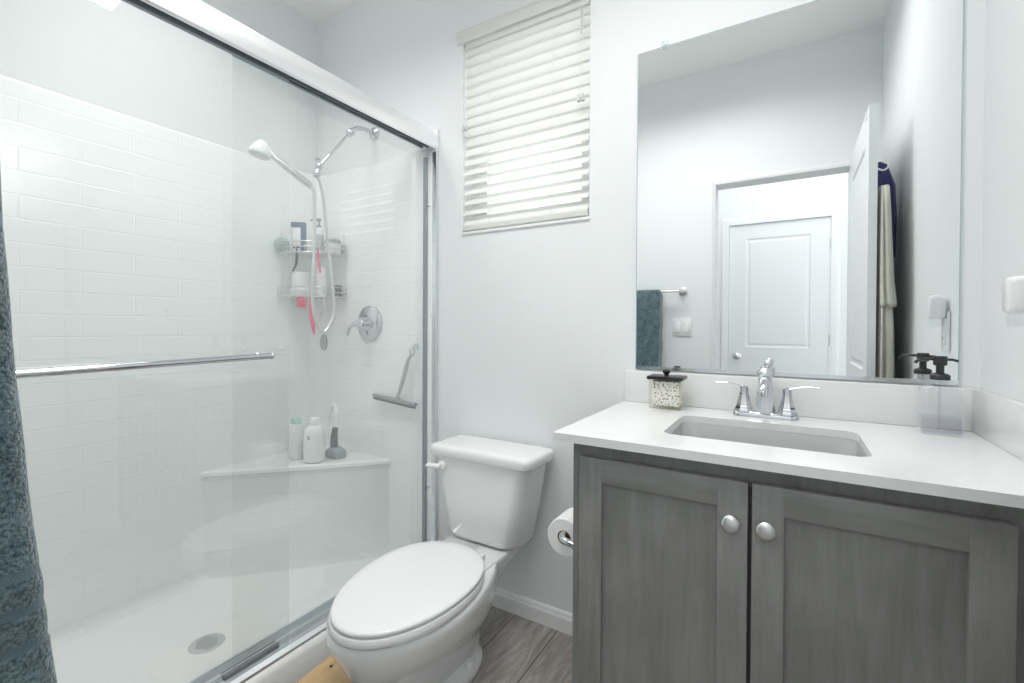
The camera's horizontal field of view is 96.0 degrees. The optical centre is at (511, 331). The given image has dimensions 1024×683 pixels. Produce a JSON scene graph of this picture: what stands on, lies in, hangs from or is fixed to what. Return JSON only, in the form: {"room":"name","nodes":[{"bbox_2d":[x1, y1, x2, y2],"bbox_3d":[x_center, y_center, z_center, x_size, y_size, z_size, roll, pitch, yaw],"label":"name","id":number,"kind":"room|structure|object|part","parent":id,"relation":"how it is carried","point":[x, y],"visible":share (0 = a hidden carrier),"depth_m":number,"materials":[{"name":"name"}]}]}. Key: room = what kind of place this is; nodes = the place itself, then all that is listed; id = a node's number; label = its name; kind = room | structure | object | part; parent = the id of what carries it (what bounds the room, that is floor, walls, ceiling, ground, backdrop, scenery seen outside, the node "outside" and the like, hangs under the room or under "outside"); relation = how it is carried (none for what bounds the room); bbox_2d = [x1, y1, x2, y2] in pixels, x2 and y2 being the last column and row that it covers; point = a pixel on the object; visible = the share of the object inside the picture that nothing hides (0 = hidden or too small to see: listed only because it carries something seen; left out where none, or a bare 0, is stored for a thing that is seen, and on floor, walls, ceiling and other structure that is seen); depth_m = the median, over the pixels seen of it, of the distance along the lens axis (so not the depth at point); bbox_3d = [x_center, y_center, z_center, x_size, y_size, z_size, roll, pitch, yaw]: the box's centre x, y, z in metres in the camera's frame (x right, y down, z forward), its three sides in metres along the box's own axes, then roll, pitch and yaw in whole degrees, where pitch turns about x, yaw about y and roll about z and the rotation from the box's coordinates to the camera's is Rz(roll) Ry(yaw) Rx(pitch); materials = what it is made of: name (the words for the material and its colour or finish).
{"room":"bathroom","nodes":[
{"label":"bathroom","id":0,"kind":"room"},
{"bbox_2d":[0,0,317,174],"bbox_3d":[-1.464,-0.222,1.729,0.100,2.713,1.607,1,1,31],"label":"wall","id":1,"kind":"structure","parent":0,"point":[115,55],"depth_m":1.81,"materials":[{"name":"white paint"}]},
{"bbox_2d":[280,0,363,24],"bbox_3d":[-0.319,-1.597,1.097,2.688,0.060,1.727,1,1,31],"label":"ceiling","id":2,"kind":"structure","parent":0,"point":[317,11],"depth_m":2.25,"materials":[{"name":"white paint"}]},
{"bbox_2d":[470,606,571,682],"bbox_3d":[-0.364,1.116,1.069,2.688,0.060,1.607,1,1,31],"label":"floor","id":3,"kind":"structure","parent":0,"point":[515,648],"depth_m":1.56,"materials":[{"name":"grey wood"}]},
{"bbox_2d":[0,74,432,682],"bbox_3d":[-1.027,0.146,1.539,0.825,1.865,1.489,1,1,31],"label":"shower surround","id":4,"kind":"object","parent":3,"relation":"on","point":[176,529],"visible":0.94,"depth_m":1.81,"materials":[{"name":"white tile"}]},
{"bbox_2d":[248,139,335,333],"bbox_3d":[-0.878,-0.364,1.870,0.337,0.751,0.082,0,1,-43],"label":"shower","id":5,"kind":"object","parent":4,"relation":"in","point":[260,149],"visible":1,"depth_m":1.89,"materials":[{"name":"white plastic"}]},
{"bbox_3d":[-0.873,-0.637,1.842,0.152,0.110,0.030,0,1,-37],"label":"handle","id":6,"kind":"part","parent":5,"relation":"part of","materials":[{"name":"white plastic"}]},
{"bbox_3d":[-0.915,0.803,2.007,0.542,0.446,0.579,1,1,31],"label":"corner seat","id":7,"kind":"part","parent":4,"relation":"part of","materials":[{"name":"white tile"}]},
{"bbox_2d":[288,417,303,459],"bbox_3d":[-0.980,0.486,2.104,0.066,0.185,0.066,1,1,31],"label":"shampoo bottle","id":8,"kind":"object","parent":4,"relation":"on","point":[296,428],"visible":0.97,"depth_m":2.08,"materials":[{"name":"white plastic"}]},
{"bbox_2d":[277,231,346,299],"bbox_3d":[-0.943,-0.316,2.191,0.220,0.311,0.220,1,1,31],"label":"caddy","id":9,"kind":"object","parent":4,"relation":"attached to","point":[343,244],"visible":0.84,"depth_m":2.17,"materials":[{"name":"white metal"}]},
{"bbox_2d":[274,237,289,251],"bbox_3d":[-1.068,-0.406,2.149,0.066,0.068,0.066,1,1,31],"label":"loofah","id":10,"kind":"object","parent":9,"relation":"in","point":[279,243],"visible":0.98,"depth_m":2.13,"materials":[{"name":"grey"}]},
{"bbox_2d":[292,245,299,271],"bbox_3d":[-1.002,-0.340,2.146,0.042,0.121,0.016,1,1,31],"label":"razor","id":11,"kind":"object","parent":9,"relation":"hanging from","point":[296,253],"visible":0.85,"depth_m":2.14,"materials":[{"name":"grey plastic"}]},
{"bbox_3d":[-1.007,-0.334,2.149,0.033,0.110,0.013,0,1,20],"label":"handle","id":12,"kind":"part","parent":11,"relation":"part of","materials":[{"name":"plastic"}]},
{"bbox_2d":[291,222,305,253],"bbox_3d":[-1.013,-0.445,2.199,0.063,0.148,0.033,0,1,-4],"label":"shampoo bottle","id":13,"kind":"object","parent":9,"relation":"on","point":[299,228],"visible":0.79,"depth_m":2.18,"materials":[{"name":"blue plastic"}]},
{"bbox_2d":[290,272,310,295],"bbox_3d":[-1.000,-0.223,2.194,0.092,0.115,0.092,1,1,31],"label":"bottle","id":14,"kind":"object","parent":9,"relation":"in","point":[297,278],"visible":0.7,"depth_m":2.16,"materials":[{"name":"white plastic"}]},
{"bbox_2d":[296,297,305,306],"bbox_3d":[-0.973,-0.138,2.137,0.067,0.053,0.024,1,1,31],"label":"scrubber","id":15,"kind":"object","parent":9,"relation":"hanging from","point":[301,302],"visible":0.95,"depth_m":2.12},
{"bbox_2d":[309,297,314,334],"bbox_3d":[-0.913,-0.071,2.119,0.030,0.173,0.028,1,1,31],"label":"brush","id":16,"kind":"object","parent":9,"relation":"hanging from","point":[312,323],"visible":0.7,"depth_m":2.11,"materials":[{"name":"pink plastic"}]},
{"bbox_2d":[277,286,346,299],"bbox_3d":[-0.944,-0.185,2.192,0.219,0.050,0.219,1,1,31],"label":"basket","id":17,"kind":"object","parent":9,"relation":"on","point":[306,297],"depth_m":2.15,"materials":[{"name":"white metal"}]},
{"bbox_2d":[277,240,346,258],"bbox_3d":[-0.943,-0.392,2.191,0.219,0.054,0.219,1,1,31],"label":"basket","id":18,"kind":"object","parent":9,"relation":"on","point":[291,252],"depth_m":2.17,"materials":[{"name":"white metal"}]},
{"bbox_2d":[310,218,323,254],"bbox_3d":[-0.930,-0.457,2.217,0.055,0.171,0.049,1,1,31],"label":"pump bottle","id":19,"kind":"object","parent":9,"relation":"in","point":[319,231],"visible":0.74,"depth_m":2.20,"materials":[{"name":"white plastic"}]},
{"bbox_2d":[316,246,320,272],"bbox_3d":[-0.890,-0.330,2.127,0.040,0.122,0.011,1,1,31],"label":"razor","id":20,"kind":"object","parent":9,"relation":"hanging from","point":[318,247],"visible":0.91,"depth_m":2.12,"materials":[{"name":"pink plastic"}]},
{"bbox_2d":[315,268,326,295],"bbox_3d":[-0.914,-0.235,2.220,0.054,0.140,0.054,1,1,31],"label":"lotion bottle","id":21,"kind":"object","parent":9,"relation":"in","point":[321,278],"visible":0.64,"depth_m":2.20,"materials":[{"name":"white plastic"}]},
{"bbox_2d":[319,296,327,350],"bbox_3d":[-0.869,-0.037,2.133,0.056,0.250,0.008,1,1,31],"label":"brush","id":22,"kind":"object","parent":9,"relation":"hanging from","point":[323,340],"visible":0.94,"depth_m":2.13,"materials":[{"name":"white plastic"}]},
{"bbox_3d":[-0.877,-0.074,2.138,0.038,0.174,0.007,1,1,31],"label":"stem","id":23,"kind":"part","parent":22,"relation":"part of","materials":[{"name":"white plastic"}]},
{"bbox_2d":[325,239,340,255],"bbox_3d":[-0.857,-0.405,2.220,0.072,0.069,0.072,1,1,31],"label":"jar","id":24,"kind":"object","parent":9,"relation":"in","point":[337,246],"visible":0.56,"depth_m":2.19,"materials":[{"name":"white plastic"}]},
{"bbox_3d":[-0.857,-0.430,2.220,0.072,0.019,0.072,1,1,31],"label":"lid","id":25,"kind":"part","parent":24,"relation":"part of","materials":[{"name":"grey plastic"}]},
{"bbox_2d":[334,285,341,296],"bbox_3d":[-0.838,-0.196,2.224,0.043,0.059,0.018,0,1,12],"label":"hair clip","id":26,"kind":"object","parent":9,"relation":"in","point":[336,289],"visible":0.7,"depth_m":2.22,"materials":[{"name":"grey plastic"}]},
{"bbox_2d":[303,417,325,463],"bbox_3d":[-0.878,0.483,2.060,0.092,0.194,0.092,1,1,31],"label":"lotion bottle","id":27,"kind":"object","parent":4,"relation":"on","point":[314,446],"visible":1,"depth_m":2.03,"materials":[{"name":"white plastic"}]},
{"bbox_2d":[325,403,345,458],"bbox_3d":[-0.815,0.455,2.132,0.105,0.248,0.064,1,1,31],"label":"scrub brush","id":28,"kind":"object","parent":4,"relation":"on","point":[334,451],"visible":1,"depth_m":2.12,"materials":[{"name":"grey plastic"}]},
{"bbox_3d":[-0.826,0.385,2.139,0.077,0.109,0.028,1,1,31],"label":"handle","id":29,"kind":"part","parent":28,"relation":"part of","materials":[{"name":"white plastic"}]},
{"bbox_3d":[-0.817,0.483,2.134,0.036,0.113,0.035,1,1,31],"label":"stem","id":30,"kind":"part","parent":28,"relation":"part of","materials":[{"name":"grey plastic"}]},
{"bbox_2d":[346,306,382,340],"bbox_3d":[-0.682,-0.037,2.125,0.166,0.166,0.083,1,1,31],"label":"shower valve","id":31,"kind":"object","parent":4,"relation":"attached to","point":[369,323],"visible":1,"depth_m":2.12,"materials":[{"name":"silver metal"}]},
{"bbox_3d":[-0.728,-0.014,2.121,0.072,0.071,0.023,0,1,12],"label":"lever","id":32,"kind":"part","parent":31,"relation":"part of","materials":[{"name":"silver metal"}]},
{"bbox_3d":[-0.425,0.067,1.991,0.034,0.036,0.047,1,1,31],"label":"hook","id":33,"kind":"object","parent":4,"relation":"attached to","visible":0},
{"bbox_2d":[372,348,416,408],"bbox_3d":[-0.519,0.201,2.044,0.261,0.262,0.025,1,1,31],"label":"squeegee","id":34,"kind":"object","parent":33,"relation":"hanging from","point":[396,400],"visible":0.99,"depth_m":2.01,"materials":[{"name":"grey plastic"}]},
{"bbox_3d":[-0.521,0.315,2.045,0.257,0.034,0.004,1,1,31],"label":"blade","id":35,"kind":"part","parent":34,"relation":"part of","materials":[{"name":"grey rubber"}]},
{"bbox_3d":[-0.461,0.184,2.009,0.109,0.228,0.025,1,1,31],"label":"handle","id":36,"kind":"part","parent":34,"relation":"part of","materials":[{"name":"grey plastic"}]},
{"bbox_2d":[297,656,349,682],"bbox_3d":[-0.552,1.034,1.224,0.175,0.101,0.324,1,1,31],"label":"wooden stool","id":37,"kind":"object","parent":3,"relation":"on","point":[328,671],"visible":0.92,"depth_m":1.32,"materials":[{"name":"beige wood"}]},
{"bbox_2d":[326,434,553,682],"bbox_3d":[-0.226,0.751,1.455,0.440,0.663,0.776,1,1,31],"label":"toilet","id":38,"kind":"object","parent":3,"relation":"on","point":[417,612],"visible":1,"depth_m":1.39,"materials":[{"name":"white ceramic"}]},
{"bbox_3d":[-0.296,0.750,1.342,0.370,0.025,0.510,1,1,31],"label":"seat","id":39,"kind":"part","parent":38,"relation":"part of","materials":[{"name":"white plastic"}]},
{"bbox_3d":[-0.293,0.729,1.346,0.361,0.016,0.511,1,1,31],"label":"seat lid","id":40,"kind":"part","parent":38,"relation":"part of","materials":[{"name":"white plastic"}]},
{"bbox_3d":[-0.277,0.493,1.695,0.076,0.038,0.041,1,1,31],"label":"flush lever","id":41,"kind":"part","parent":38,"relation":"part of","materials":[{"name":"white plastic"}]},
{"bbox_3d":[-0.076,0.607,1.700,0.402,0.293,0.185,1,1,31],"label":"tank","id":42,"kind":"part","parent":38,"relation":"part of","materials":[{"name":"white ceramic"}]},
{"bbox_3d":[-0.076,0.439,1.697,0.440,0.042,0.204,1,1,31],"label":"tank lid","id":43,"kind":"part","parent":38,"relation":"part of","materials":[{"name":"white ceramic"}]},
{"bbox_2d":[572,443,1023,682],"bbox_3d":[0.617,0.673,1.073,0.819,0.837,0.571,1,1,31],"label":"vanity cabinet","id":44,"kind":"object","parent":3,"relation":"on","point":[685,571],"visible":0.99,"depth_m":0.85,"materials":[{"name":"grey wood"}]},
{"bbox_2d":[559,531,572,548],"bbox_3d":[0.216,0.596,1.329,0.132,0.048,0.182,1,1,31],"label":"paper holder","id":45,"kind":"object","parent":44,"relation":"attached to","point":[563,535],"visible":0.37,"depth_m":1.29,"materials":[{"name":"silver metal"}]},
{"bbox_2d":[548,508,572,556],"bbox_3d":[0.178,0.594,1.370,0.108,0.108,0.101,1,1,31],"label":"toilet roll","id":46,"kind":"object","parent":45,"relation":"hanging from","point":[564,522],"visible":0.53,"depth_m":1.34,"materials":[{"name":"white paper"}]},
{"bbox_3d":[0.308,0.629,0.978,0.244,0.587,0.008,1,1,31],"label":"door panel","id":47,"kind":"part","parent":44,"relation":"part of","materials":[{"name":"grey wood"}]},
{"bbox_3d":[0.307,0.313,0.971,0.240,0.054,0.019,1,1,31],"label":"rail","id":48,"kind":"part","parent":44,"relation":"part of","materials":[{"name":"grey wood"}]},
{"bbox_3d":[0.417,0.364,0.876,0.035,0.035,0.030,1,1,31],"label":"knob","id":49,"kind":"part","parent":44,"relation":"part of","materials":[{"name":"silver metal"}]},
{"bbox_3d":[0.468,0.364,0.846,0.035,0.035,0.030,1,1,31],"label":"knob","id":50,"kind":"part","parent":44,"relation":"part of","materials":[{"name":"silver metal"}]},
{"bbox_2d":[553,370,1023,508],"bbox_3d":[0.609,0.194,1.086,0.858,0.122,0.560,1,1,31],"label":"countertop","id":51,"kind":"structure","parent":44,"relation":"on","point":[984,465],"depth_m":1.05,"materials":[{"name":"white stone"}]},
{"bbox_2d":[647,369,686,410],"bbox_3d":[0.473,0.173,1.399,0.103,0.118,0.078,1,1,31],"label":"jar","id":52,"kind":"object","parent":51,"relation":"on","point":[666,388],"visible":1,"depth_m":1.38,"materials":[{"name":"clear glass"}]},
{"bbox_3d":[0.471,0.124,1.399,0.024,0.020,0.024,1,1,31],"label":"knob","id":53,"kind":"part","parent":52,"relation":"part of","materials":[{"name":"black plastic"}]},
{"bbox_3d":[0.473,0.139,1.398,0.103,0.010,0.078,1,1,31],"label":"lid","id":54,"kind":"part","parent":52,"relation":"part of","materials":[{"name":"black plastic"}]},
{"bbox_2d":[716,360,819,420],"bbox_3d":[0.694,0.157,1.260,0.174,0.155,0.189,0,1,-16],"label":"faucet","id":55,"kind":"object","parent":51,"relation":"on","point":[765,406],"visible":1,"depth_m":1.25,"materials":[{"name":"silver metal"}]},
{"bbox_3d":[0.623,0.151,1.307,0.078,0.019,0.014,1,1,24],"label":"lever","id":56,"kind":"part","parent":55,"relation":"part of","materials":[{"name":"silver metal"}]},
{"bbox_3d":[0.654,0.186,1.294,0.050,0.072,0.050,1,1,31],"label":"handle","id":57,"kind":"part","parent":55,"relation":"part of","materials":[{"name":"silver metal"}]},
{"bbox_3d":[0.667,0.139,1.215,0.027,0.058,0.124,1,1,31],"label":"spout","id":58,"kind":"part","parent":55,"relation":"part of","materials":[{"name":"silver metal"}]},
{"bbox_3d":[0.698,0.228,1.268,0.160,0.013,0.046,1,1,31],"label":"plate","id":59,"kind":"part","parent":55,"relation":"part of","materials":[{"name":"silver metal"}]},
{"bbox_3d":[0.716,0.152,1.284,0.023,0.146,0.023,1,1,31],"label":"lift rod","id":60,"kind":"part","parent":55,"relation":"part of","materials":[{"name":"silver metal"}]},
{"bbox_3d":[0.742,0.187,1.241,0.050,0.072,0.050,1,1,31],"label":"handle","id":61,"kind":"part","parent":55,"relation":"part of","materials":[{"name":"silver metal"}]},
{"bbox_3d":[0.769,0.152,1.219,0.078,0.019,0.014,1,1,38],"label":"lever","id":62,"kind":"part","parent":55,"relation":"part of","materials":[{"name":"silver metal"}]},
{"bbox_2d":[670,422,866,456],"bbox_3d":[0.582,0.320,1.078,0.414,0.129,0.287,1,1,31],"label":"sink","id":63,"kind":"object","parent":51,"relation":"in","point":[824,444],"visible":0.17,"depth_m":1.17,"materials":[{"name":"white ceramic"}]},
{"bbox_2d":[914,356,963,436],"bbox_3d":[0.993,0.147,1.077,0.086,0.180,0.063,1,1,31],"label":"soap dispenser","id":64,"kind":"object","parent":51,"relation":"on","point":[940,362],"visible":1,"depth_m":1.07,"materials":[{"name":"clear glass"}]},
{"bbox_2d":[916,383,963,436],"bbox_3d":[0.998,0.174,1.074,0.073,0.128,0.063,1,1,31],"label":"bottle","id":65,"kind":"object","parent":64,"relation":"attached to","point":[929,383],"depth_m":1.11,"materials":[{"name":"clear glass"}]},
{"bbox_3d":[0.612,0.632,0.794,0.254,0.587,0.008,1,1,31],"label":"door panel","id":66,"kind":"part","parent":44,"relation":"part of","materials":[{"name":"grey wood"}]},
{"bbox_3d":[0.611,0.316,0.787,0.250,0.054,0.019,1,1,31],"label":"rail","id":67,"kind":"part","parent":44,"relation":"part of","materials":[{"name":"grey wood"}]},
{"bbox_2d":[318,0,985,613],"bbox_3d":[0.091,-0.214,1.796,2.688,2.713,0.120,1,1,31],"label":"wall","id":68,"kind":"structure","parent":0,"point":[537,325],"depth_m":1.72,"materials":[{"name":"white paint"}]},
{"bbox_2d":[141,0,438,682],"bbox_3d":[-0.739,0.054,1.360,0.115,1.823,1.486,1,1,31],"label":"shower door frame","id":69,"kind":"object","parent":68,"relation":"attached to","point":[253,659],"visible":0.78,"depth_m":1.50,"materials":[{"name":"white metal"}]},
{"bbox_2d":[16,0,288,378],"bbox_3d":[-0.873,0.078,1.063,0.053,1.764,0.800,1,1,31],"label":"door","id":70,"kind":"structure","parent":69,"relation":"attached to","point":[57,371],"depth_m":1.13,"materials":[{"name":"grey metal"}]},
{"bbox_3d":[-0.886,-0.778,1.067,0.011,0.034,0.796,1,1,31],"label":"hanger rail","id":71,"kind":"part","parent":70,"relation":"part of","materials":[{"name":"grey metal"}]},
{"bbox_2d":[232,55,422,494],"bbox_3d":[-0.590,0.074,1.651,0.011,1.764,0.788,1,1,31],"label":"door","id":72,"kind":"structure","parent":69,"relation":"attached to","point":[290,82],"depth_m":1.62,"materials":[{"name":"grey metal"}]},
{"bbox_3d":[-0.585,-0.792,1.643,0.011,0.014,0.784,1,1,31],"label":"hanger rail","id":73,"kind":"part","parent":72,"relation":"part of","materials":[{"name":"grey metal"}]},
{"bbox_2d":[313,126,378,177],"bbox_3d":[-0.726,-0.796,2.028,0.060,0.321,0.323,1,1,31],"label":"shower mount","id":74,"kind":"object","parent":68,"relation":"attached to","point":[374,132],"visible":1,"depth_m":2.02,"materials":[{"name":"silver metal"}]},
{"bbox_2d":[462,115,589,235],"bbox_3d":[0.068,-0.793,1.802,0.559,0.800,0.126,1,1,31],"label":"window","id":75,"kind":"structure","parent":68,"relation":"in","point":[588,151],"depth_m":1.75,"materials":[{"name":"white plastic"}]},
{"bbox_2d":[456,0,590,231],"bbox_3d":[0.038,-0.817,1.768,0.593,0.818,0.072,1,1,31],"label":"window blind","id":76,"kind":"object","parent":75,"relation":"attached to","point":[528,65],"visible":0.94,"depth_m":1.75,"materials":[{"name":"white plastic"}]},
{"bbox_3d":[-0.186,-0.992,1.870,0.014,0.305,0.003,1,1,31],"label":"lift cord","id":77,"kind":"part","parent":76,"relation":"part of","materials":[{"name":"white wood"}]},
{"bbox_3d":[0.046,-0.794,1.766,0.275,0.718,0.052,1,1,31],"label":"ladder cord","id":78,"kind":"part","parent":76,"relation":"part of","materials":[{"name":"white fabric"}]},
{"bbox_3d":[0.045,-0.419,1.770,0.543,0.022,0.050,1,1,31],"label":"rail","id":79,"kind":"part","parent":76,"relation":"part of","materials":[{"name":"white plastic"}]},
{"bbox_3d":[0.244,-0.985,1.609,0.014,0.310,0.003,1,1,31],"label":"lift cord","id":80,"kind":"part","parent":76,"relation":"part of","materials":[{"name":"white fabric"}]},
{"bbox_3d":[0.055,-0.399,1.787,0.559,0.013,0.081,1,1,31],"label":"sill","id":81,"kind":"part","parent":75,"relation":"part of","materials":[{"name":"white paint"}]},
{"bbox_3d":[0.086,-0.627,1.835,0.493,0.384,0.023,1,1,31],"label":"sash","id":82,"kind":"part","parent":75,"relation":"part of","materials":[{"name":"white plastic"}]},
{"bbox_2d":[493,587,572,635],"bbox_3d":[0.055,1.047,1.746,0.830,0.072,0.013,1,1,31],"label":"baseboard","id":83,"kind":"structure","parent":68,"relation":"attached to","point":[557,619],"depth_m":1.72,"materials":[{"name":"white paint"}]},
{"bbox_2d":[635,0,963,384],"bbox_3d":[0.751,-0.398,1.317,0.788,1.050,0.011,1,1,31],"label":"wall mirror","id":84,"kind":"object","parent":68,"relation":"attached to","point":[799,168],"visible":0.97,"depth_m":1.27,"materials":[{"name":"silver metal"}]},
{"bbox_2d":[625,370,979,431],"bbox_3d":[0.749,0.183,1.317,0.858,0.103,0.019,1,1,31],"label":"backsplash","id":85,"kind":"structure","parent":68,"relation":"attached to","point":[939,407],"depth_m":1.22,"materials":[{"name":"white stone"}]},
{"bbox_2d":[980,0,1023,401],"bbox_3d":[0.749,-0.198,0.386,0.100,2.713,1.607,1,1,31],"label":"wall","id":86,"kind":"structure","parent":0,"point":[1002,334],"depth_m":1.00,"materials":[{"name":"white paint"}]},
{"bbox_3d":[0.966,0.003,0.853,0.008,0.115,0.075,1,1,31],"label":"wall outlet","id":87,"kind":"object","parent":86,"relation":"attached to","visible":0},
{"bbox_2d":[1002,276,1023,313],"bbox_3d":[0.950,-0.056,0.864,0.032,0.094,0.052,1,1,31],"label":"plug","id":88,"kind":"object","parent":87,"relation":"attached to","point":[1012,287],"visible":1,"depth_m":0.85,"materials":[{"name":"white plastic"}]},
{"bbox_3d":[-0.743,-0.236,0.422,2.488,2.653,0.120,1,1,31],"label":"wall","id":89,"kind":"structure","parent":0,"visible":0},
{"bbox_3d":[-0.705,-0.236,0.512,0.650,0.052,0.073,1,1,31],"label":"towel rail","id":90,"kind":"object","parent":89,"relation":"attached to","visible":0},
{"bbox_2d":[0,168,56,682],"bbox_3d":[-0.699,0.215,0.568,0.406,0.929,0.155,1,1,31],"label":"bath towel","id":91,"kind":"object","parent":90,"relation":"hanging from","point":[26,655],"visible":1,"depth_m":0.48,"materials":[{"name":"teal fabric"}]}
]}

